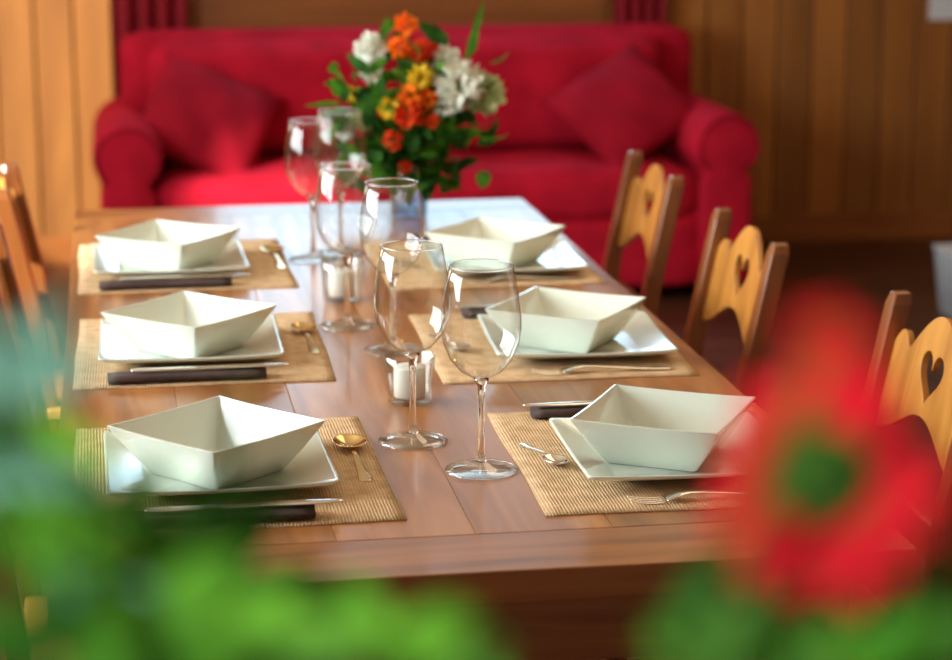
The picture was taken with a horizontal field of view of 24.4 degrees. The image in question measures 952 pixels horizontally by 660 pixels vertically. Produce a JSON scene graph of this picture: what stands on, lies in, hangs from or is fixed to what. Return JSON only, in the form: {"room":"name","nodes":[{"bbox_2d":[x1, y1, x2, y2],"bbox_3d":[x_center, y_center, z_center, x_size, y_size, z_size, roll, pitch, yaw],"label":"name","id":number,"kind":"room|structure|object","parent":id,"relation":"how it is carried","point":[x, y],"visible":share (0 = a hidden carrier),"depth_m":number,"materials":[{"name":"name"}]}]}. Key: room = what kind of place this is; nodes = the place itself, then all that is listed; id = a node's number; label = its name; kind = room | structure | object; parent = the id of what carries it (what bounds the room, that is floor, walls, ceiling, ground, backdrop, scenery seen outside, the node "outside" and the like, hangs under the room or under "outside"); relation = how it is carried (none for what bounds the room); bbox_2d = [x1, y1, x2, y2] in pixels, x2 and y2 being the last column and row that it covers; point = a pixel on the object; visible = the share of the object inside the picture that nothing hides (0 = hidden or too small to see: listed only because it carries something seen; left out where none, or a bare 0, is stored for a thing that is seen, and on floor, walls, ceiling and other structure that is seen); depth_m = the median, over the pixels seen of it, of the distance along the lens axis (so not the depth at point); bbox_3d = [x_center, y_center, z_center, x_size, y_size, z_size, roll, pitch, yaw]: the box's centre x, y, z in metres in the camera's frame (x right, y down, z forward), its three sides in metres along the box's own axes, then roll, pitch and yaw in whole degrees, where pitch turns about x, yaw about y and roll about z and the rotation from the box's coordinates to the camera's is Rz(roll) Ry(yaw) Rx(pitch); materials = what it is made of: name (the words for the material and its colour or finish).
{"room":"dining room","nodes":[
{"label":"dining room","id":0,"kind":"room"},
{"bbox_2d":[0,0,951,236],"bbox_3d":[-0.254,-1.522,7.562,5.400,2.550,0.100,-2,13,-9],"label":"wall","id":1,"kind":"structure","parent":0,"point":[848,103],"depth_m":7.88,"materials":[{"name":"brown wood"}]},
{"bbox_2d":[188,0,605,28],"bbox_3d":[-0.270,-1.172,7.579,1.470,0.260,0.015,-2,13,-9],"label":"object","id":2,"kind":"structure","parent":1,"relation":"attached to","point":[202,14],"depth_m":7.58,"materials":[{"name":"brown wood"}]},
{"bbox_2d":[37,211,951,265],"bbox_3d":[-0.245,-0.314,7.776,5.200,0.100,0.020,-2,13,-9],"label":"baseboard","id":3,"kind":"structure","parent":1,"relation":"attached to","point":[55,251],"depth_m":8.02,"materials":[{"name":"brown wood"}]},
{"bbox_2d":[928,0,951,19],"bbox_3d":[1.777,-1.316,7.896,0.300,0.400,0.006,-2,13,-9],"label":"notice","id":4,"kind":"object","parent":1,"relation":"attached to","point":[938,9],"visible":1,"depth_m":7.91,"materials":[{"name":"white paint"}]},
{"bbox_3d":[-0.278,-2.465,7.177,2.300,0.023,0.024,-2,13,-9],"label":"curtain rod","id":5,"kind":"object","parent":1,"relation":"attached to","visible":0},
{"bbox_2d":[111,0,188,97],"bbox_3d":[-1.090,-1.387,7.284,0.254,2.110,0.051,-2,13,-9],"label":"window curtain","id":6,"kind":"object","parent":5,"relation":"hanging from","point":[129,17],"visible":0.02,"depth_m":7.36,"materials":[{"name":"red fabric"}]},
{"bbox_2d":[612,0,666,22],"bbox_3d":[0.568,-1.447,7.549,0.194,2.110,0.051,-2,13,-9],"label":"window curtain","id":7,"kind":"object","parent":5,"relation":"hanging from","point":[623,11],"visible":0.02,"depth_m":7.62,"materials":[{"name":"red fabric"}]},
{"bbox_2d":[44,238,951,595],"bbox_3d":[0.459,0.734,3.623,5.400,0.100,8.900,-2,13,-9],"label":"floor","id":8,"kind":"structure","parent":0,"point":[859,277],"depth_m":7.06,"materials":[{"name":"brown wood"}]},
{"bbox_2d":[0,223,45,454],"bbox_3d":[-0.552,0.267,3.533,0.441,0.851,0.380,-2,13,-9],"label":"dining chair","id":9,"kind":"object","parent":8,"relation":"on","point":[12,309],"visible":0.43,"depth_m":3.56,"materials":[{"name":"brown wood"}]},
{"bbox_2d":[0,542,58,659],"bbox_3d":[-0.442,0.416,2.878,0.441,0.851,0.380,-2,13,-9],"label":"dining chair","id":10,"kind":"object","parent":8,"relation":"on","point":[13,598],"visible":0.16,"depth_m":2.65,"materials":[{"name":"brown wood"}]},
{"bbox_2d":[0,162,60,413],"bbox_3d":[-0.657,0.124,4.158,0.441,0.851,0.380,-2,13,-9],"label":"dining chair","id":11,"kind":"object","parent":8,"relation":"on","point":[16,222],"visible":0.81,"depth_m":3.96,"materials":[{"name":"brown wood"}]},
{"bbox_2d":[92,22,759,286],"bbox_3d":[-0.191,-0.545,7.154,2.075,0.825,0.813,-2,13,-9],"label":"sofa","id":12,"kind":"object","parent":8,"relation":"on","point":[542,162],"visible":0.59,"depth_m":7.05,"materials":[{"name":"red fabric"}]},
{"bbox_2d":[141,54,285,171],"bbox_3d":[-0.846,-0.660,6.930,0.468,0.390,0.306,0,13,0],"label":"throw pillow","id":13,"kind":"object","parent":12,"relation":"on","point":[202,118],"visible":0.91,"depth_m":6.86,"materials":[{"name":"red fabric"}]},
{"bbox_2d":[148,38,405,157],"bbox_3d":[-0.643,-0.760,7.212,0.847,0.380,0.261,-2,13,-9],"label":"cushion","id":14,"kind":"object","parent":12,"relation":"on","point":[292,70],"depth_m":7.10,"materials":[{"name":"red fabric"}]},
{"bbox_2d":[154,150,696,220],"bbox_3d":[-0.171,-0.451,7.045,1.705,0.192,0.510,-2,13,-9],"label":"seat cushion","id":15,"kind":"object","parent":12,"relation":"on","point":[561,185],"depth_m":6.86,"materials":[{"name":"red fabric"}]},
{"bbox_2d":[420,34,662,151],"bbox_3d":[0.201,-0.791,7.348,0.852,0.380,0.261,-2,13,-9],"label":"cushion","id":16,"kind":"object","parent":12,"relation":"on","point":[536,67],"depth_m":7.24,"materials":[{"name":"red fabric"}]},
{"bbox_2d":[540,43,695,163],"bbox_3d":[0.481,-0.719,7.141,0.455,0.388,0.310,-7,14,-27],"label":"throw pillow","id":17,"kind":"object","parent":12,"relation":"on","point":[624,105],"visible":0.96,"depth_m":7.07,"materials":[{"name":"red fabric"}]},
{"bbox_2d":[60,198,916,659],"bbox_3d":[-0.161,0.361,3.345,0.880,0.750,2.230,-2,13,-9],"label":"dining table","id":18,"kind":"object","parent":8,"relation":"on","point":[577,587],"visible":0.35,"depth_m":2.54,"materials":[{"name":"brown wood"}]},
{"bbox_2d":[78,239,298,294],"bbox_3d":[-0.494,-0.111,3.722,0.352,0.003,0.432,-2,13,-10],"label":"placemat","id":19,"kind":"object","parent":18,"relation":"on","point":[264,273],"visible":0.41,"depth_m":3.62,"materials":[{"name":"beige wicker"}]},
{"bbox_2d":[99,277,231,289],"bbox_3d":[-0.498,-0.076,3.531,0.210,0.013,0.036,-2,13,-9],"label":"rolled napkin","id":20,"kind":"object","parent":19,"relation":"on","point":[208,281],"visible":1,"depth_m":3.52,"materials":[{"name":"black fabric"}]},
{"bbox_2d":[118,274,250,279],"bbox_3d":[-0.467,-0.086,3.534,0.212,0.003,0.017,-2,13,-9],"label":"knife","id":21,"kind":"object","parent":20,"relation":"on","point":[206,275],"visible":1,"depth_m":3.53,"materials":[{"name":"metal"}]},
{"bbox_2d":[92,239,249,276],"bbox_3d":[-0.514,-0.116,3.688,0.252,0.022,0.252,-2,13,-10],"label":"square plate","id":22,"kind":"object","parent":19,"relation":"on","point":[232,258],"visible":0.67,"depth_m":3.64,"materials":[{"name":"white ceramic"}]},
{"bbox_2d":[95,219,240,270],"bbox_3d":[-0.512,-0.137,3.671,0.175,0.058,0.175,6,14,26],"label":"square bowl","id":23,"kind":"object","parent":22,"relation":"on","point":[156,244],"visible":0.96,"depth_m":3.64,"materials":[{"name":"white ceramic"}]},
{"bbox_2d":[261,245,285,268],"bbox_3d":[-0.341,-0.125,3.757,0.041,0.010,0.169,-3,13,-11],"label":"spoon","id":24,"kind":"object","parent":19,"relation":"on","point":[274,249],"visible":1,"depth_m":3.79,"materials":[{"name":"metal"}]},
{"bbox_2d":[72,312,335,389],"bbox_3d":[-0.391,0.025,3.126,0.352,0.003,0.432,-2,13,-8],"label":"placemat","id":25,"kind":"object","parent":18,"relation":"on","point":[304,366],"visible":0.3,"depth_m":3.02,"materials":[{"name":"beige wicker"}]},
{"bbox_2d":[107,367,266,383],"bbox_3d":[-0.386,0.060,2.937,0.210,0.013,0.036,-2,13,-9],"label":"rolled napkin","id":26,"kind":"object","parent":25,"relation":"on","point":[252,372],"visible":1,"depth_m":2.93,"materials":[{"name":"black fabric"}]},
{"bbox_2d":[130,363,288,371],"bbox_3d":[-0.355,0.049,2.940,0.212,0.003,0.017,-2,13,-9],"label":"knife","id":27,"kind":"object","parent":26,"relation":"on","point":[254,364],"visible":1,"depth_m":2.94,"materials":[{"name":"metal"}]},
{"bbox_2d":[97,314,284,364],"bbox_3d":[-0.403,0.018,3.098,0.252,0.022,0.252,-2,13,-8],"label":"square plate","id":28,"kind":"object","parent":25,"relation":"on","point":[266,342],"visible":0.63,"depth_m":3.05,"materials":[{"name":"white ceramic"}]},
{"bbox_2d":[100,291,276,357],"bbox_3d":[-0.401,-0.002,3.081,0.175,0.058,0.175,8,15,33],"label":"square bowl","id":29,"kind":"object","parent":28,"relation":"on","point":[182,324],"visible":0.98,"depth_m":3.06,"materials":[{"name":"white ceramic"}]},
{"bbox_2d":[290,321,320,353],"bbox_3d":[-0.241,0.011,3.160,0.041,0.010,0.169,-3,13,-11],"label":"spoon","id":30,"kind":"object","parent":25,"relation":"on","point":[302,326],"visible":1,"depth_m":3.19,"materials":[{"name":"metal"}]},
{"bbox_2d":[74,416,406,534],"bbox_3d":[-0.283,0.162,2.525,0.352,0.003,0.432,-2,13,-10],"label":"placemat","id":31,"kind":"object","parent":18,"relation":"on","point":[374,500],"visible":0.26,"depth_m":2.44,"materials":[{"name":"beige wicker"}]},
{"bbox_2d":[103,430,339,495],"bbox_3d":[-0.295,0.153,2.506,0.252,0.022,0.252,-2,13,-10],"label":"square plate","id":32,"kind":"object","parent":31,"relation":"on","point":[316,468],"visible":0.28,"depth_m":2.48,"materials":[{"name":"white ceramic"}]},
{"bbox_2d":[107,396,324,485],"bbox_3d":[-0.293,0.133,2.489,0.175,0.058,0.175,10,16,38],"label":"square bowl","id":33,"kind":"object","parent":32,"relation":"on","point":[187,440],"visible":0.84,"depth_m":2.49,"materials":[{"name":"white ceramic"}]},
{"bbox_2d":[164,504,315,522],"bbox_3d":[-0.276,0.196,2.337,0.210,0.013,0.036,-2,13,-9],"label":"rolled napkin","id":34,"kind":"object","parent":31,"relation":"on","point":[297,511],"visible":0.28,"depth_m":2.33,"materials":[{"name":"black fabric"}]},
{"bbox_2d":[157,499,343,511],"bbox_3d":[-0.245,0.186,2.340,0.212,0.003,0.017,-2,13,-9],"label":"knife","id":35,"kind":"object","parent":34,"relation":"on","point":[304,501],"visible":0.44,"depth_m":2.34,"materials":[{"name":"metal"}]},
{"bbox_2d":[332,434,372,480],"bbox_3d":[-0.139,0.147,2.559,0.041,0.010,0.169,-3,13,-11],"label":"spoon","id":36,"kind":"object","parent":31,"relation":"on","point":[347,441],"visible":1,"depth_m":2.60,"materials":[{"name":"metal"}]},
{"bbox_2d":[285,117,338,263],"bbox_3d":[-0.279,-0.238,3.744,0.092,0.240,0.092,-2,13,-9],"label":"wine glass","id":37,"kind":"object","parent":18,"relation":"on","point":[311,199],"visible":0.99,"depth_m":3.75,"materials":[{"name":"clear glass"}]},
{"bbox_2d":[285,119,338,196],"bbox_3d":[-0.279,-0.291,3.732,0.092,0.131,0.092,-2,13,-9],"label":"bowl","id":38,"kind":"object","parent":37,"relation":"on","point":[290,121],"depth_m":3.72,"materials":[{"name":"clear glass"}]},
{"bbox_2d":[313,108,366,256],"bbox_3d":[-0.235,-0.257,3.810,0.092,0.248,0.092,-2,13,-9],"label":"wine glass","id":39,"kind":"object","parent":18,"relation":"on","point":[340,193],"visible":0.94,"depth_m":3.81,"materials":[{"name":"clear glass"}]},
{"bbox_2d":[313,110,366,188],"bbox_3d":[-0.235,-0.311,3.798,0.092,0.135,0.092,-2,13,-9],"label":"bowl","id":40,"kind":"object","parent":39,"relation":"on","point":[359,111],"depth_m":3.79,"materials":[{"name":"clear glass"}]},
{"bbox_2d":[320,257,362,302],"bbox_3d":[-0.210,-0.078,3.441,0.067,0.062,0.067,-2,13,-9],"label":"votive candle","id":41,"kind":"object","parent":18,"relation":"on","point":[336,275],"visible":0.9,"depth_m":3.43,"materials":[{"name":"white wax"}]},
{"bbox_2d":[315,162,376,331],"bbox_3d":[-0.191,-0.124,3.242,0.092,0.240,0.092,-2,13,-9],"label":"wine glass","id":42,"kind":"object","parent":18,"relation":"on","point":[346,257],"visible":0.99,"depth_m":3.25,"materials":[{"name":"clear glass"}]},
{"bbox_2d":[315,164,376,254],"bbox_3d":[-0.191,-0.176,3.230,0.092,0.131,0.092,-2,13,-9],"label":"bowl","id":43,"kind":"object","parent":42,"relation":"on","point":[321,166],"depth_m":3.22,"materials":[{"name":"clear glass"}]},
{"bbox_2d":[359,178,424,356],"bbox_3d":[-0.118,-0.089,3.090,0.092,0.240,0.092,-2,13,-9],"label":"wine glass","id":44,"kind":"object","parent":18,"relation":"on","point":[392,278],"visible":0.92,"depth_m":3.09,"materials":[{"name":"clear glass"}]},
{"bbox_2d":[359,181,424,274],"bbox_3d":[-0.118,-0.142,3.078,0.092,0.131,0.092,-2,13,-9],"label":"bowl","id":45,"kind":"object","parent":44,"relation":"on","point":[416,182],"depth_m":3.07,"materials":[{"name":"clear glass"}]},
{"bbox_2d":[305,0,508,218],"bbox_3d":[-0.132,-0.417,4.148,0.390,0.410,0.213,-2,13,-9],"label":"flower bouquet","id":46,"kind":"object","parent":18,"relation":"on","point":[417,123],"visible":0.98,"depth_m":4.11,"materials":[{"name":"white plant"}]},
{"bbox_2d":[383,349,435,406],"bbox_3d":[-0.085,0.062,2.828,0.067,0.062,0.067,-2,13,-9],"label":"votive candle","id":47,"kind":"object","parent":18,"relation":"on","point":[401,370],"visible":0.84,"depth_m":2.81,"materials":[{"name":"white wax"}]},
{"bbox_2d":[373,239,450,449],"bbox_3d":[-0.076,0.016,2.627,0.092,0.240,0.092,-2,13,-9],"label":"wine glass","id":48,"kind":"object","parent":18,"relation":"on","point":[412,357],"visible":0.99,"depth_m":2.63,"materials":[{"name":"clear glass"}]},
{"bbox_2d":[373,243,450,353],"bbox_3d":[-0.076,-0.036,2.615,0.092,0.131,0.092,-2,13,-9],"label":"bowl","id":49,"kind":"object","parent":48,"relation":"on","point":[382,245],"depth_m":2.61,"materials":[{"name":"clear glass"}]},
{"bbox_2d":[441,259,521,479],"bbox_3d":[0.006,0.044,2.507,0.092,0.240,0.092,-2,13,-9],"label":"wine glass","id":50,"kind":"object","parent":18,"relation":"on","point":[480,382],"visible":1,"depth_m":2.51,"materials":[{"name":"clear glass"}]},
{"bbox_2d":[441,263,521,379],"bbox_3d":[0.006,-0.009,2.495,0.092,0.131,0.092,-2,13,-9],"label":"bowl","id":51,"kind":"object","parent":50,"relation":"on","point":[450,264],"depth_m":2.49,"materials":[{"name":"clear glass"}]},
{"bbox_2d":[362,240,606,290],"bbox_3d":[0.002,-0.117,3.752,0.352,0.003,0.432,-2,13,-10],"label":"placemat","id":52,"kind":"object","parent":18,"relation":"on","point":[422,275],"visible":0.43,"depth_m":3.62,"materials":[{"name":"beige wicker"}]},
{"bbox_2d":[378,255,412,265],"bbox_3d":[-0.139,-0.120,3.736,0.031,0.008,0.130,-5,14,-23],"label":"spoon","id":53,"kind":"object","parent":52,"relation":"on","point":[402,262],"visible":0.99,"depth_m":3.71,"materials":[{"name":"metal"}]},
{"bbox_2d":[408,235,429,242],"bbox_3d":[-0.015,-0.166,3.927,0.210,0.013,0.036,-2,13,-9],"label":"rolled napkin","id":54,"kind":"object","parent":52,"relation":"on","point":[426,237],"visible":0.27,"depth_m":3.90,"materials":[{"name":"white"}]},
{"bbox_2d":[403,232,423,234],"bbox_3d":[-0.026,-0.175,3.923,0.212,0.003,0.017,-2,13,-9],"label":"knife","id":55,"kind":"object","parent":54,"relation":"on","point":[413,233],"visible":0.24,"depth_m":3.90,"materials":[{"name":"metal"}]},
{"bbox_2d":[421,238,588,274],"bbox_3d":[0.045,-0.119,3.701,0.252,0.022,0.252,-2,13,-7],"label":"square plate","id":56,"kind":"object","parent":52,"relation":"on","point":[560,256],"visible":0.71,"depth_m":3.67,"materials":[{"name":"white ceramic"}]},
{"bbox_2d":[425,217,565,268],"bbox_3d":[0.033,-0.142,3.694,0.175,0.058,0.175,7,15,30],"label":"square bowl","id":57,"kind":"object","parent":56,"relation":"on","point":[518,243],"visible":0.91,"depth_m":3.66,"materials":[{"name":"white ceramic"}]},
{"bbox_2d":[462,276,578,283],"bbox_3d":[0.073,-0.085,3.578,0.192,0.010,0.023,-2,13,-9],"label":"fork","id":58,"kind":"object","parent":52,"relation":"on","point":[495,277],"visible":1,"depth_m":3.58,"materials":[{"name":"metal"}]},
{"bbox_2d":[408,313,698,383],"bbox_3d":[0.100,0.018,3.155,0.352,0.003,0.432,-2,13,-8],"label":"placemat","id":59,"kind":"object","parent":18,"relation":"on","point":[479,360],"visible":0.44,"depth_m":3.03,"materials":[{"name":"beige wicker"}]},
{"bbox_2d":[427,334,470,349],"bbox_3d":[-0.041,0.016,3.139,0.031,0.008,0.130,-5,14,-23],"label":"spoon","id":60,"kind":"object","parent":59,"relation":"on","point":[455,345],"visible":0.98,"depth_m":3.11,"materials":[{"name":"metal"}]},
{"bbox_2d":[461,307,487,317],"bbox_3d":[0.083,-0.030,3.330,0.210,0.013,0.036,-2,13,-9],"label":"rolled napkin","id":61,"kind":"object","parent":59,"relation":"on","point":[465,312],"visible":0.2,"depth_m":3.30,"materials":[{"name":"black fabric"}]},
{"bbox_2d":[455,304,495,307],"bbox_3d":[0.072,-0.039,3.326,0.212,0.003,0.017,-2,13,-9],"label":"knife","id":62,"kind":"object","parent":61,"relation":"on","point":[480,305],"visible":0.22,"depth_m":3.31,"materials":[{"name":"metal"}]},
{"bbox_2d":[477,310,678,359],"bbox_3d":[0.140,0.013,3.124,0.252,0.022,0.252,-1,13,-6],"label":"square plate","id":63,"kind":"object","parent":59,"relation":"on","point":[641,336],"visible":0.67,"depth_m":3.09,"materials":[{"name":"white ceramic"}]},
{"bbox_2d":[485,286,645,352],"bbox_3d":[0.128,-0.010,3.117,0.175,0.058,0.175,6,14,25],"label":"square bowl","id":64,"kind":"object","parent":63,"relation":"on","point":[552,319],"visible":0.97,"depth_m":3.09,"materials":[{"name":"white ceramic"}]},
{"bbox_2d":[532,365,671,374],"bbox_3d":[0.171,0.051,2.981,0.192,0.010,0.023,-2,13,-9],"label":"fork","id":65,"kind":"object","parent":59,"relation":"on","point":[566,369],"visible":1,"depth_m":2.98,"materials":[{"name":"metal"}]},
{"bbox_2d":[487,412,849,516],"bbox_3d":[0.218,0.146,2.594,0.352,0.003,0.432,-2,13,-8],"label":"placemat","id":66,"kind":"object","parent":18,"relation":"on","point":[559,490],"visible":0.3,"depth_m":2.47,"materials":[{"name":"beige wicker"}]},
{"bbox_2d":[518,443,568,464],"bbox_3d":[0.077,0.144,2.578,0.029,0.008,0.120,-5,14,-23],"label":"spoon","id":67,"kind":"object","parent":66,"relation":"on","point":[555,459],"visible":1,"depth_m":2.55,"materials":[{"name":"metal"}]},
{"bbox_2d":[530,405,587,418],"bbox_3d":[0.173,0.099,2.765,0.210,0.013,0.036,-2,13,-9],"label":"rolled napkin","id":68,"kind":"object","parent":66,"relation":"on","point":[548,411],"visible":0.37,"depth_m":2.74,"materials":[{"name":"black fabric"}]},
{"bbox_2d":[523,400,594,406],"bbox_3d":[0.162,0.090,2.761,0.212,0.003,0.017,-2,13,-9],"label":"knife","id":69,"kind":"object","parent":68,"relation":"on","point":[565,403],"visible":0.39,"depth_m":2.75,"materials":[{"name":"metal"}]},
{"bbox_2d":[627,491,719,503],"bbox_3d":[0.262,0.180,2.415,0.192,0.010,0.023,-2,13,-9],"label":"fork","id":70,"kind":"object","parent":66,"relation":"on","point":[670,496],"visible":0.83,"depth_m":2.41,"materials":[{"name":"metal"}]},
{"bbox_2d":[549,413,804,480],"bbox_3d":[0.230,0.141,2.560,0.252,0.022,0.252,-2,13,-8],"label":"square plate","id":71,"kind":"object","parent":66,"relation":"on","point":[585,456],"visible":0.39,"depth_m":2.51,"materials":[{"name":"white ceramic"}]},
{"bbox_2d":[570,384,744,471],"bbox_3d":[0.218,0.118,2.553,0.175,0.058,0.175,5,14,20],"label":"square bowl","id":72,"kind":"object","parent":71,"relation":"on","point":[626,425],"visible":0.94,"depth_m":2.56,"materials":[{"name":"white ceramic"}]},
{"bbox_2d":[602,151,683,316],"bbox_3d":[0.135,0.105,4.241,0.441,0.851,0.380,-2,13,-9],"label":"dining chair","id":73,"kind":"object","parent":8,"relation":"on","point":[630,220],"visible":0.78,"depth_m":4.18,"materials":[{"name":"brown wood"}]},
{"bbox_2d":[597,208,789,659],"bbox_3d":[0.235,0.254,3.590,0.441,0.851,0.380,-2,13,-9],"label":"dining chair","id":74,"kind":"object","parent":8,"relation":"on","point":[717,290],"visible":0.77,"depth_m":3.53,"materials":[{"name":"brown wood"}]},
{"bbox_2d":[601,290,951,659],"bbox_3d":[0.405,0.404,2.930,0.441,0.851,0.380,-2,13,-9],"label":"dining chair","id":75,"kind":"object","parent":8,"relation":"on","point":[898,355],"visible":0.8,"depth_m":2.90,"materials":[{"name":"brown wood"}]},
{"bbox_2d":[932,244,951,317],"bbox_3d":[1.573,-0.142,6.781,0.272,0.205,0.272,-2,13,-9],"label":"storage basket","id":76,"kind":"object","parent":8,"relation":"on","point":[943,252],"visible":1,"depth_m":6.80,"materials":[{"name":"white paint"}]},
{"bbox_3d":[0.024,0.861,0.834,0.950,0.890,0.420,-2,13,-9],"label":"console table","id":77,"kind":"object","parent":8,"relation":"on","visible":0},
{"bbox_2d":[0,300,951,659],"bbox_3d":[-0.005,0.203,0.641,0.316,0.479,0.212,4,14,19],"label":"flower arrangement","id":78,"kind":"object","parent":77,"relation":"on","point":[98,592],"visible":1,"depth_m":0.56,"materials":[{"name":"green plant"}]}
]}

